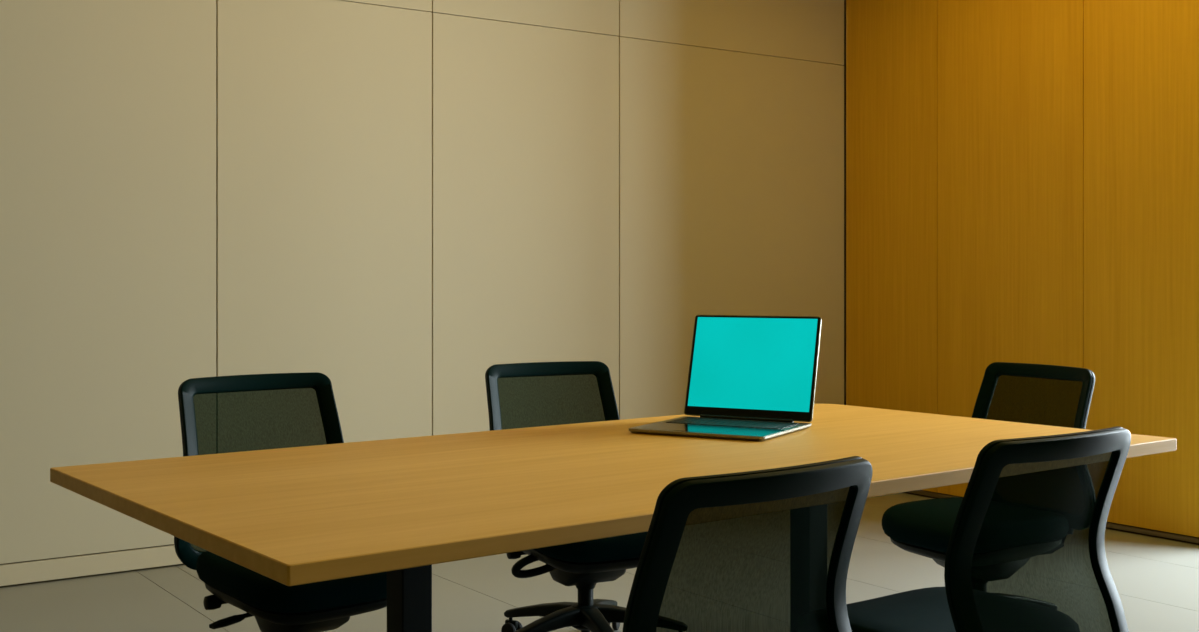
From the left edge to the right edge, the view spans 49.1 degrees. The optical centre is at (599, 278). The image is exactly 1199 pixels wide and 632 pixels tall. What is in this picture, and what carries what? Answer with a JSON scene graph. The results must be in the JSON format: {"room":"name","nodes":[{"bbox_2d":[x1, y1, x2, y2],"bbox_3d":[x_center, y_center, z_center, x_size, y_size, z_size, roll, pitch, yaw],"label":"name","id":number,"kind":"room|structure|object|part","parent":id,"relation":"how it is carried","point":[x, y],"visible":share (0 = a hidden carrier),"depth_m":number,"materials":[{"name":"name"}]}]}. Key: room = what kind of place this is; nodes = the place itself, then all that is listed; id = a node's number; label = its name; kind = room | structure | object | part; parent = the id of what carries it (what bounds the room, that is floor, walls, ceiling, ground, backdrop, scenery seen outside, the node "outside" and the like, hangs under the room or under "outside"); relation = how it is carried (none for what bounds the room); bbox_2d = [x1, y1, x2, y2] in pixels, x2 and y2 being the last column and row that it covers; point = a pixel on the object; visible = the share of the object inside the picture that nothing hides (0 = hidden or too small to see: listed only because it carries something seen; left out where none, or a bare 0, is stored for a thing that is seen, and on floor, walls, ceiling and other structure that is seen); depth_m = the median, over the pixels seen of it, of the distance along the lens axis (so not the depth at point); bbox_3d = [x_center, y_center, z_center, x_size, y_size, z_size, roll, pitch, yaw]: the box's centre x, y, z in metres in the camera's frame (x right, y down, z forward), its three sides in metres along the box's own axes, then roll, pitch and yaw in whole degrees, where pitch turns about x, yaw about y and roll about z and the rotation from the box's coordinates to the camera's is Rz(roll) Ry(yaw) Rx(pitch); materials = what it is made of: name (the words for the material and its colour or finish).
{"room":"office","nodes":[
{"label":"office","id":0,"kind":"room"},
{"bbox_2d":[0,0,845,563],"bbox_3d":[-2.143,-0.350,5.004,8.700,3.000,0.123,0,0,-35],"label":"wall","id":1,"kind":"structure","parent":0,"point":[396,202],"depth_m":5.75,"materials":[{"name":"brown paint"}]},
{"bbox_2d":[0,544,182,586],"bbox_3d":[-2.156,1.105,4.931,8.596,0.078,0.016,0,0,-35],"label":"baseboard","id":2,"kind":"structure","parent":1,"relation":"attached to","point":[117,561],"depth_m":5.05,"materials":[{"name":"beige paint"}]},
{"bbox_3d":[-1.981,-0.068,5.053,1.017,2.258,0.016,0,0,-35],"label":"wall panel","id":3,"kind":"part","parent":1,"relation":"part of","materials":[{"name":"beige paint"}]},
{"bbox_3d":[-1.159,-0.068,5.624,0.976,2.258,0.016,0,0,-35],"label":"wall panel","id":4,"kind":"part","parent":1,"relation":"part of","materials":[{"name":"beige paint"}]},
{"bbox_3d":[-1.159,-1.525,5.624,0.976,0.650,0.016,0,0,-35],"label":"wall panel","id":5,"kind":"part","parent":1,"relation":"part of","materials":[{"name":"beige paint"}]},
{"bbox_3d":[-0.331,-1.525,6.199,1.030,0.650,0.016,0,0,-35],"label":"wall panel","id":6,"kind":"part","parent":1,"relation":"part of","materials":[{"name":"beige paint"}]},
{"bbox_3d":[-0.331,-0.068,6.199,1.030,2.258,0.016,0,0,-35],"label":"wall panel","id":7,"kind":"part","parent":1,"relation":"part of","materials":[{"name":"beige paint"}]},
{"bbox_3d":[0.734,-1.525,6.939,1.553,0.650,0.016,0,0,-35],"label":"wall panel","id":8,"kind":"part","parent":1,"relation":"part of","materials":[{"name":"beige paint"}]},
{"bbox_3d":[0.734,-0.068,6.939,1.553,2.258,0.016,0,0,-35],"label":"wall panel","id":9,"kind":"part","parent":1,"relation":"part of","materials":[{"name":"beige paint"}]},
{"bbox_2d":[0,492,1198,631],"bbox_3d":[-0.151,1.200,2.065,8.820,0.100,7.220,0,0,-35],"label":"floor","id":10,"kind":"structure","parent":0,"point":[1156,579],"depth_m":4.82,"materials":[{"name":"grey tile"}]},
{"bbox_2d":[174,372,386,631],"bbox_3d":[-0.761,0.707,3.405,0.595,0.886,0.652,0,0,-39],"label":"office chair","id":11,"kind":"object","parent":10,"relation":"on","point":[251,412],"visible":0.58,"depth_m":3.46,"materials":[{"name":"black fabric"}]},
{"bbox_3d":[-0.933,0.820,3.360,0.160,0.038,0.037,0,0,-39],"label":"tension knob","id":12,"kind":"part","parent":11,"relation":"part of","materials":[{"name":"black plastic"}]},
{"bbox_3d":[-0.873,0.836,3.240,0.032,0.019,0.199,0,0,39],"label":"height lever","id":13,"kind":"part","parent":11,"relation":"part of","materials":[{"name":"black plastic"}]},
{"bbox_3d":[-0.928,0.523,3.576,0.469,0.518,0.133,0,0,-39],"label":"frame","id":14,"kind":"part","parent":11,"relation":"part of","materials":[{"name":"black plastic"}]},
{"bbox_3d":[-0.753,0.747,3.360,0.470,0.097,0.477,0,0,-39],"label":"seat","id":15,"kind":"part","parent":11,"relation":"part of","materials":[{"name":"black fabric"}]},
{"bbox_2d":[485,361,646,631],"bbox_3d":[-0.058,0.711,4.026,0.603,0.877,0.648,0,0,-27],"label":"office chair","id":16,"kind":"object","parent":10,"relation":"on","point":[532,394],"visible":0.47,"depth_m":4.14,"materials":[{"name":"black plastic"}]},
{"bbox_3d":[-0.209,0.839,4.036,0.160,0.038,0.037,0,0,-27],"label":"tension knob","id":17,"kind":"part","parent":16,"relation":"part of","materials":[{"name":"black plastic"}]},
{"bbox_3d":[-0.182,0.855,3.927,0.178,0.081,0.048,0,0,-27],"label":"loop handle","id":18,"kind":"part","parent":16,"relation":"part of","materials":[{"name":"black plastic"}]},
{"bbox_3d":[-0.160,0.532,4.247,0.469,0.518,0.133,0,0,-27],"label":"frame","id":19,"kind":"part","parent":16,"relation":"part of","materials":[{"name":"black plastic"}]},
{"bbox_3d":[-0.032,0.765,4.000,0.470,0.097,0.477,0,0,-27],"label":"seat","id":20,"kind":"part","parent":16,"relation":"part of","materials":[{"name":"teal fabric"}]},
{"bbox_2d":[50,404,1176,631],"bbox_3d":[0.145,0.780,3.103,2.435,0.740,1.222,0,0,-38],"label":"conference table","id":21,"kind":"object","parent":10,"relation":"on","point":[400,507],"visible":0.86,"depth_m":2.67,"materials":[{"name":"brown wood"}]},
{"bbox_3d":[-0.407,0.797,2.803,0.072,0.689,0.072,0,0,-38],"label":"leg","id":22,"kind":"part","parent":21,"relation":"part of","materials":[{"name":"black metal"}]},
{"bbox_2d":[629,315,821,440],"bbox_3d":[0.347,0.258,3.567,0.387,0.304,0.435,0,0,29],"label":"laptop","id":23,"kind":"object","parent":21,"relation":"on","point":[750,377],"visible":1,"depth_m":3.69,"materials":[{"name":"grey metal"}]},
{"bbox_3d":[0.432,0.250,3.720,0.387,0.298,0.006,0,-16,29],"label":"lid","id":24,"kind":"part","parent":23,"relation":"part of","materials":[{"name":"grey metal"}]},
{"bbox_2d":[622,456,872,631],"bbox_3d":[0.086,0.715,2.155,0.588,0.870,0.643,0,0,-38],"label":"office chair","id":25,"kind":"object","parent":10,"relation":"on","point":[766,550],"visible":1,"depth_m":1.95,"materials":[{"name":"black plastic"}]},
{"bbox_2d":[846,426,1130,631],"bbox_3d":[0.723,0.718,2.651,0.606,0.863,0.612,0,0,-36],"label":"office chair","id":26,"kind":"object","parent":10,"relation":"on","point":[1025,552],"visible":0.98,"depth_m":2.45,"materials":[{"name":"black plastic"}]},
{"bbox_3d":[0.689,0.728,2.691,0.470,0.097,0.477,0,0,-36],"label":"seat","id":27,"kind":"part","parent":26,"relation":"part of","materials":[{"name":"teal fabric"}]},
{"bbox_3d":[0.851,0.546,2.464,0.469,0.518,0.133,0,0,-36],"label":"frame","id":28,"kind":"part","parent":26,"relation":"part of","materials":[{"name":"black plastic"}]},
{"bbox_2d":[882,362,1094,567],"bbox_3d":[1.228,0.716,4.156,0.617,0.868,0.604,0,0,-30],"label":"office chair","id":29,"kind":"object","parent":10,"relation":"on","point":[1041,394],"visible":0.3,"depth_m":4.21,"materials":[{"name":"black fabric"}]},
{"bbox_3d":[1.181,0.776,4.139,0.477,0.097,0.470,0,0,-30],"label":"seat","id":30,"kind":"part","parent":29,"relation":"part of","materials":[{"name":"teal fabric"}]},
{"bbox_3d":[1.422,0.541,4.278,0.133,0.518,0.469,0,0,-30],"label":"frame","id":31,"kind":"part","parent":29,"relation":"part of","materials":[{"name":"black plastic"}]},
{"bbox_2d":[846,0,1198,544],"bbox_3d":[3.797,-0.350,4.734,0.950,3.000,7.100,0,0,-35],"label":"wall","id":32,"kind":"structure","parent":0,"point":[1022,176],"depth_m":6.33,"materials":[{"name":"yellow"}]},
{"bbox_3d":[1.579,-0.367,7.109,0.016,2.966,0.652,0,0,-35],"label":"wall panel","id":33,"kind":"part","parent":32,"relation":"part of","materials":[{"name":"brown wood"}]},
{"bbox_3d":[2.015,-0.367,6.482,0.016,2.966,0.868,0,0,-35],"label":"wall panel","id":34,"kind":"part","parent":32,"relation":"part of","materials":[{"name":"brown wood"}]},
{"bbox_2d":[908,490,1198,542],"bbox_3d":[3.388,1.132,4.507,0.016,0.022,6.994,0,0,-35],"label":"baseboard","id":35,"kind":"structure","parent":32,"relation":"attached to","point":[920,492],"depth_m":5.89,"materials":[{"name":"brown"}]},
{"bbox_3d":[2.459,-0.367,5.842,0.016,2.966,0.682,0,0,-35],"label":"wall panel","id":36,"kind":"part","parent":32,"relation":"part of","materials":[{"name":"brown wood"}]}
]}

